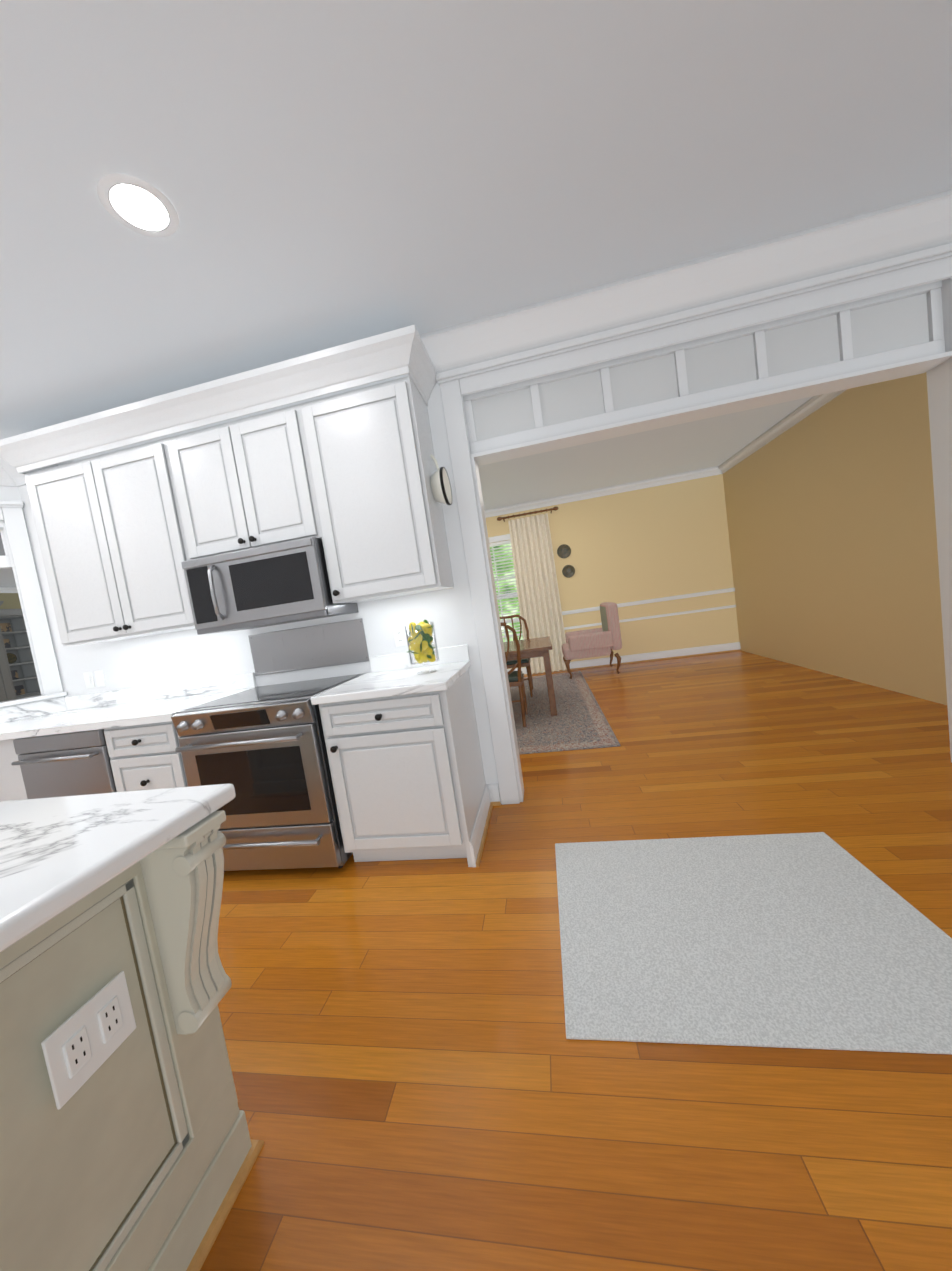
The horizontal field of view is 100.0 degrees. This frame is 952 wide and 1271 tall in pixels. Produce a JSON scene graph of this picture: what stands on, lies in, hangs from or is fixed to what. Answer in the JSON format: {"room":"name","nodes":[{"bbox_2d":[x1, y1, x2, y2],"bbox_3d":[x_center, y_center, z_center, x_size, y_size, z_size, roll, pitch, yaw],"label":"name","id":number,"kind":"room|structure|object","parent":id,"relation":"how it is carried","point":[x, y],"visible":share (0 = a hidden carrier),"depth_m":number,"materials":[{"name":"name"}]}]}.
{"room":"kitchen","nodes":[
{"label":"kitchen","id":0,"kind":"room"},
{"bbox_2d":[0,593,21,615],"bbox_3d":[-8.160,0.669,5.544,0.120,2.740,6.000,-8,4,10],"label":"wall","id":1,"kind":"structure","parent":0,"point":[11,600],"depth_m":6.88,"materials":[{"name":"beige paint"}]},
{"bbox_2d":[0,586,17,592],"bbox_3d":[-8.298,-0.620,5.152,0.085,0.100,4.950,-8,4,10],"label":"crown molding","id":2,"kind":"structure","parent":1,"relation":"attached to","point":[4,589],"depth_m":6.81,"materials":[{"name":"white wood"}]},
{"bbox_2d":[0,486,62,701],"bbox_3d":[-3.873,0.258,2.480,2.020,2.740,0.150,-11,5,-35],"label":"wall","id":3,"kind":"structure","parent":0,"point":[8,493],"depth_m":2.83,"materials":[{"name":"white paint"}]},
{"bbox_2d":[0,500,67,708],"bbox_3d":[-3.829,-0.089,2.495,1.660,1.490,0.195,-11,5,-35],"label":"trim","id":4,"kind":"structure","parent":3,"relation":"attached to","point":[16,554],"depth_m":2.86,"materials":[{"name":"white wood"}]},
{"bbox_2d":[0,0,951,586],"bbox_3d":[-2.680,-1.381,2.679,14.500,0.120,12.500,-8,4,10],"label":"ceiling","id":5,"kind":"structure","parent":0,"point":[322,174],"depth_m":1.38,"materials":[{"name":"white paint"}]},
{"bbox_2d":[97,173,178,236],"bbox_3d":[-1.139,-1.449,1.355,0.215,0.004,0.215,-8,4,4],"label":"recessed light","id":6,"kind":"object","parent":5,"relation":"in","point":[138,205],"visible":1,"depth_m":1.33,"materials":[{"name":"grey"}]},
{"bbox_2d":[19,278,951,799],"bbox_3d":[-0.021,-0.309,2.479,6.520,2.740,0.150,-8,4,10],"label":"wall","id":7,"kind":"structure","parent":0,"point":[161,658],"depth_m":2.50,"materials":[{"name":"white paint"}]},
{"bbox_2d":[0,324,453,645],"bbox_3d":[-1.466,-0.710,2.372,2.662,1.225,0.438,-8,4,10],"label":"upper cabinet","id":8,"kind":"object","parent":7,"relation":"attached to","point":[123,534],"visible":1,"depth_m":2.19,"materials":[{"name":"white wood"}]},
{"bbox_2d":[181,537,358,634],"bbox_3d":[-1.205,-0.279,2.363,0.810,0.420,0.452,-8,4,10],"label":"microwave","id":9,"kind":"object","parent":8,"relation":"attached to","point":[272,584],"visible":1,"depth_m":2.19,"materials":[{"name":"silver metal"}]},
{"bbox_2d":[430,454,451,504],"bbox_3d":[-0.201,-0.863,2.216,0.077,0.285,0.202,-8,4,10],"label":"clock","id":10,"kind":"object","parent":8,"relation":"hanging from","point":[441,486],"visible":1,"depth_m":2.17,"materials":[{"name":"white ceramic"}]},
{"bbox_2d":[83,627,406,687],"bbox_3d":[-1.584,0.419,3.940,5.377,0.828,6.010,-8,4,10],"label":"electrical outlets","id":11,"kind":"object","parent":7,"relation":"attached to","point":[399,636],"depth_m":2.89,"materials":[{"name":"white plastic"}]},
{"bbox_2d":[248,618,368,675],"bbox_3d":[-1.102,0.081,2.608,0.822,0.275,0.011,-8,4,10],"label":"panel","id":12,"kind":"object","parent":7,"relation":"attached to","point":[323,645],"visible":1,"depth_m":2.61,"materials":[{"name":"silver metal"}]},
{"bbox_2d":[0,189,951,486],"bbox_3d":[-1.354,-1.260,0.390,8.160,0.180,4.200,-8,4,10],"label":"crown molding","id":13,"kind":"structure","parent":7,"relation":"attached to","point":[916,225],"depth_m":1.99,"materials":[{"name":"white wood"}]},
{"bbox_2d":[487,783,500,805],"bbox_3d":[0.104,0.994,2.492,0.082,0.130,0.030,-8,4,10],"label":"baseboard","id":14,"kind":"structure","parent":7,"relation":"attached to","point":[494,794],"depth_m":2.49,"materials":[{"name":"white wood"}]},
{"bbox_2d":[436,243,951,804],"bbox_3d":[1.204,-0.396,2.260,2.530,2.585,0.217,-8,4,10],"label":"trim","id":15,"kind":"structure","parent":7,"relation":"attached to","point":[870,323],"depth_m":2.16,"materials":[{"name":"white wood"}]},
{"bbox_2d":[200,651,951,1270],"bbox_3d":[-2.265,1.441,2.883,14.500,0.120,12.500,-8,4,10],"label":"floor","id":16,"kind":"structure","parent":0,"point":[422,1081],"depth_m":1.08,"materials":[{"name":"brown wood"}]},
{"bbox_2d":[0,738,27,800],"bbox_3d":[-2.653,1.008,2.648,0.235,0.878,0.597,-8,4,10],"label":"base cabinet","id":17,"kind":"object","parent":16,"relation":"on","point":[12,787],"depth_m":2.34,"materials":[{"name":"white wood"}]},
{"bbox_2d":[0,601,40,701],"bbox_3d":[-7.730,0.751,5.777,0.620,2.420,2.400,-8,4,10],"label":"built-in shelf","id":18,"kind":"object","parent":16,"relation":"on","point":[18,678],"visible":0.35,"depth_m":6.76,"materials":[{"name":"grey wood"}]},
{"bbox_2d":[11,729,116,798],"bbox_3d":[-2.244,0.958,2.541,0.605,0.873,0.668,-8,4,10],"label":"dishwasher","id":19,"kind":"object","parent":16,"relation":"on","point":[67,764],"visible":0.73,"depth_m":2.23,"materials":[{"name":"silver metal"}]},
{"bbox_2d":[0,810,263,1270],"bbox_3d":[-1.372,0.958,0.738,1.712,0.879,0.710,-8,4,10],"label":"kitchen island","id":20,"kind":"object","parent":16,"relation":"on","point":[140,1150],"visible":0.69,"depth_m":0.76,"materials":[{"name":"paint"}]},
{"bbox_2d":[41,971,135,1109],"bbox_3d":[-0.664,0.694,0.695,0.010,0.118,0.125,-8,4,10],"label":"outlet","id":21,"kind":"object","parent":20,"relation":"attached to","point":[83,1043],"visible":0.98,"depth_m":0.68,"materials":[{"name":"white plastic"}]},
{"bbox_2d":[0,783,235,952],"bbox_3d":[-1.450,0.504,0.707,1.720,0.040,0.740,-8,4,10],"label":"island countertop","id":22,"kind":"structure","parent":20,"relation":"on","point":[58,855],"depth_m":0.74,"materials":[{"name":"stone"}]},
{"bbox_2d":[104,721,187,791],"bbox_3d":[-1.705,0.881,2.472,0.480,0.878,0.617,-8,4,10],"label":"base cabinet","id":23,"kind":"object","parent":16,"relation":"on","point":[145,757],"depth_m":2.15,"materials":[{"name":"white wood"}]},
{"bbox_2d":[171,673,364,871],"bbox_3d":[-1.081,0.778,2.314,0.784,0.922,0.708,-8,4,10],"label":"range","id":24,"kind":"object","parent":16,"relation":"on","point":[262,750],"visible":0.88,"depth_m":2.02,"materials":[{"name":"silver metal"}]},
{"bbox_2d":[319,668,492,866],"bbox_3d":[-0.339,0.699,2.216,0.683,0.880,0.652,-8,4,10],"label":"base cabinet","id":25,"kind":"object","parent":16,"relation":"on","point":[408,777],"depth_m":1.94,"materials":[{"name":"white wood"}]},
{"bbox_2d":[510,671,620,753],"bbox_3d":[-0.133,0.913,4.939,3.100,0.008,3.180,-8,4,10],"label":"dining rug","id":26,"kind":"object","parent":16,"relation":"on","point":[579,721],"visible":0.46,"depth_m":3.98,"materials":[{"name":"beige carpet"}]},
{"bbox_2d":[501,622,527,726],"bbox_3d":[0.241,0.385,4.090,0.514,1.046,0.510,-8,4,10],"label":"dining chair","id":27,"kind":"object","parent":26,"relation":"on","point":[515,678],"visible":0.27,"depth_m":3.90,"materials":[{"name":"brown wood"}]},
{"bbox_2d":[500,614,532,696],"bbox_3d":[0.470,0.267,5.253,0.514,1.046,0.510,-8,4,10],"label":"dining chair","id":28,"kind":"object","parent":26,"relation":"on","point":[524,663],"visible":0.42,"depth_m":5.16,"materials":[{"name":"brown wood"}]},
{"bbox_2d":[503,636,556,715],"bbox_3d":[0.374,0.486,4.653,1.080,0.724,1.060,-8,4,10],"label":"dining table","id":29,"kind":"object","parent":26,"relation":"on","point":[536,647],"visible":0.5,"depth_m":4.11,"materials":[{"name":"brown wood"}]},
{"bbox_2d":[562,602,621,678],"bbox_3d":[1.665,0.057,5.879,0.804,0.997,0.740,-8,4,10],"label":"armchair","id":30,"kind":"object","parent":16,"relation":"on","point":[605,640],"visible":1,"depth_m":5.54,"materials":[{"name":"fabric"}]},
{"bbox_2d":[555,832,951,1053],"bbox_3d":[0.911,1.010,1.462,1.200,0.007,0.900,-8,4,10],"label":"kitchen mat","id":31,"kind":"object","parent":16,"relation":"on","point":[818,940],"visible":1,"depth_m":1.30,"materials":[{"name":"grey carpet"}]},
{"bbox_3d":[-3.584,1.180,2.160,1.417,0.878,0.652,-11,5,-35],"label":"base cabinet","id":32,"kind":"object","parent":16,"relation":"on","visible":0},
{"bbox_2d":[0,672,256,739],"bbox_3d":[-2.892,0.610,2.625,2.807,0.300,0.645,-8,4,10],"label":"countertop","id":33,"kind":"structure","parent":32,"relation":"on","point":[155,703],"depth_m":2.69,"materials":[{"name":"stone"}]},
{"bbox_2d":[311,644,470,704],"bbox_3d":[-0.425,0.197,2.190,0.684,0.139,0.638,-8,4,10],"label":"countertop","id":34,"kind":"structure","parent":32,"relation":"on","point":[393,674],"depth_m":2.13,"materials":[{"name":"stone"}]},
{"bbox_2d":[404,619,439,674],"bbox_3d":[-0.289,0.059,2.181,0.179,0.290,0.180,-8,4,10],"label":"lemon jar","id":35,"kind":"object","parent":34,"relation":"on","point":[420,639],"visible":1,"depth_m":2.13,"materials":[{"name":"clear glass"}]},
{"bbox_2d":[486,474,737,668],"bbox_3d":[0.935,-0.744,6.556,6.170,2.740,0.150,-8,4,10],"label":"wall","id":36,"kind":"structure","parent":0,"point":[667,540],"depth_m":6.17,"materials":[{"name":"yellow paint"}]},
{"bbox_2d":[488,534,522,641],"bbox_3d":[0.219,-0.605,6.660,1.380,1.980,0.200,-8,4,10],"label":"dining room window","id":37,"kind":"structure","parent":36,"relation":"in","point":[502,539],"depth_m":6.57,"materials":[{"name":"white"}]},
{"bbox_2d":[497,507,557,521],"bbox_3d":[0.812,-1.909,6.312,0.970,0.070,0.150,-8,4,10],"label":"curtain rod","id":38,"kind":"object","parent":36,"relation":"attached to","point":[528,513],"visible":1,"depth_m":6.25,"materials":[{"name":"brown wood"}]},
{"bbox_2d":[508,513,566,673],"bbox_3d":[0.993,-0.637,6.364,0.682,2.480,0.097,-8,4,10],"label":"curtain","id":39,"kind":"object","parent":38,"relation":"hanging from","point":[536,581],"visible":0.88,"depth_m":6.35,"materials":[{"name":"fabric"}]},
{"bbox_2d":[557,544,570,557],"bbox_3d":[1.396,-1.333,6.335,0.220,0.220,0.025,-8,4,10],"label":"plate","id":40,"kind":"object","parent":36,"relation":"attached to","point":[564,551],"depth_m":6.33,"materials":[{"name":"grey ceramic"}]},
{"bbox_2d":[562,565,574,577],"bbox_3d":[1.472,-1.021,6.353,0.200,0.200,0.025,-8,4,10],"label":"plate","id":41,"kind":"object","parent":36,"relation":"attached to","point":[568,571],"depth_m":6.35,"materials":[{"name":"grey ceramic"}]},
{"bbox_2d":[484,467,722,517],"bbox_3d":[0.730,-2.036,6.346,5.920,0.100,0.085,-8,4,10],"label":"crown molding","id":42,"kind":"structure","parent":36,"relation":"attached to","point":[712,471],"depth_m":6.12,"materials":[{"name":"white wood"}]},
{"bbox_2d":[500,588,735,637],"bbox_3d":[1.008,-0.184,6.509,5.920,0.300,0.025,-8,4,10],"label":"trim","id":43,"kind":"structure","parent":36,"relation":"attached to","point":[649,601],"depth_m":6.20,"materials":[{"name":"white wood"}]},
{"bbox_2d":[507,642,740,674],"bbox_3d":[1.115,0.552,6.559,5.920,0.130,0.030,-8,4,10],"label":"baseboard","id":44,"kind":"structure","parent":36,"relation":"attached to","point":[671,654],"depth_m":6.26,"materials":[{"name":"white wood"}]},
{"bbox_2d":[722,372,946,704],"bbox_3d":[3.553,-0.943,3.961,0.120,2.740,4.020,-8,4,10],"label":"wall","id":45,"kind":"structure","parent":0,"point":[811,539],"depth_m":3.71,"materials":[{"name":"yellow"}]},
{"bbox_2d":[718,389,846,473],"bbox_3d":[3.261,-2.232,3.891,0.085,0.100,3.840,-8,4,10],"label":"crown molding","id":46,"kind":"structure","parent":45,"relation":"attached to","point":[803,411],"depth_m":4.36,"materials":[{"name":"white wood"}]},
{"label":"outside","id":47,"kind":"structure","parent":0,"visible":0},
{"bbox_2d":[490,544,522,641],"bbox_3d":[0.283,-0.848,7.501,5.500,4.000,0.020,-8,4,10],"label":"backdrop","id":48,"kind":"structure","parent":47,"point":[505,612],"depth_m":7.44,"materials":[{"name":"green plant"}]}
]}

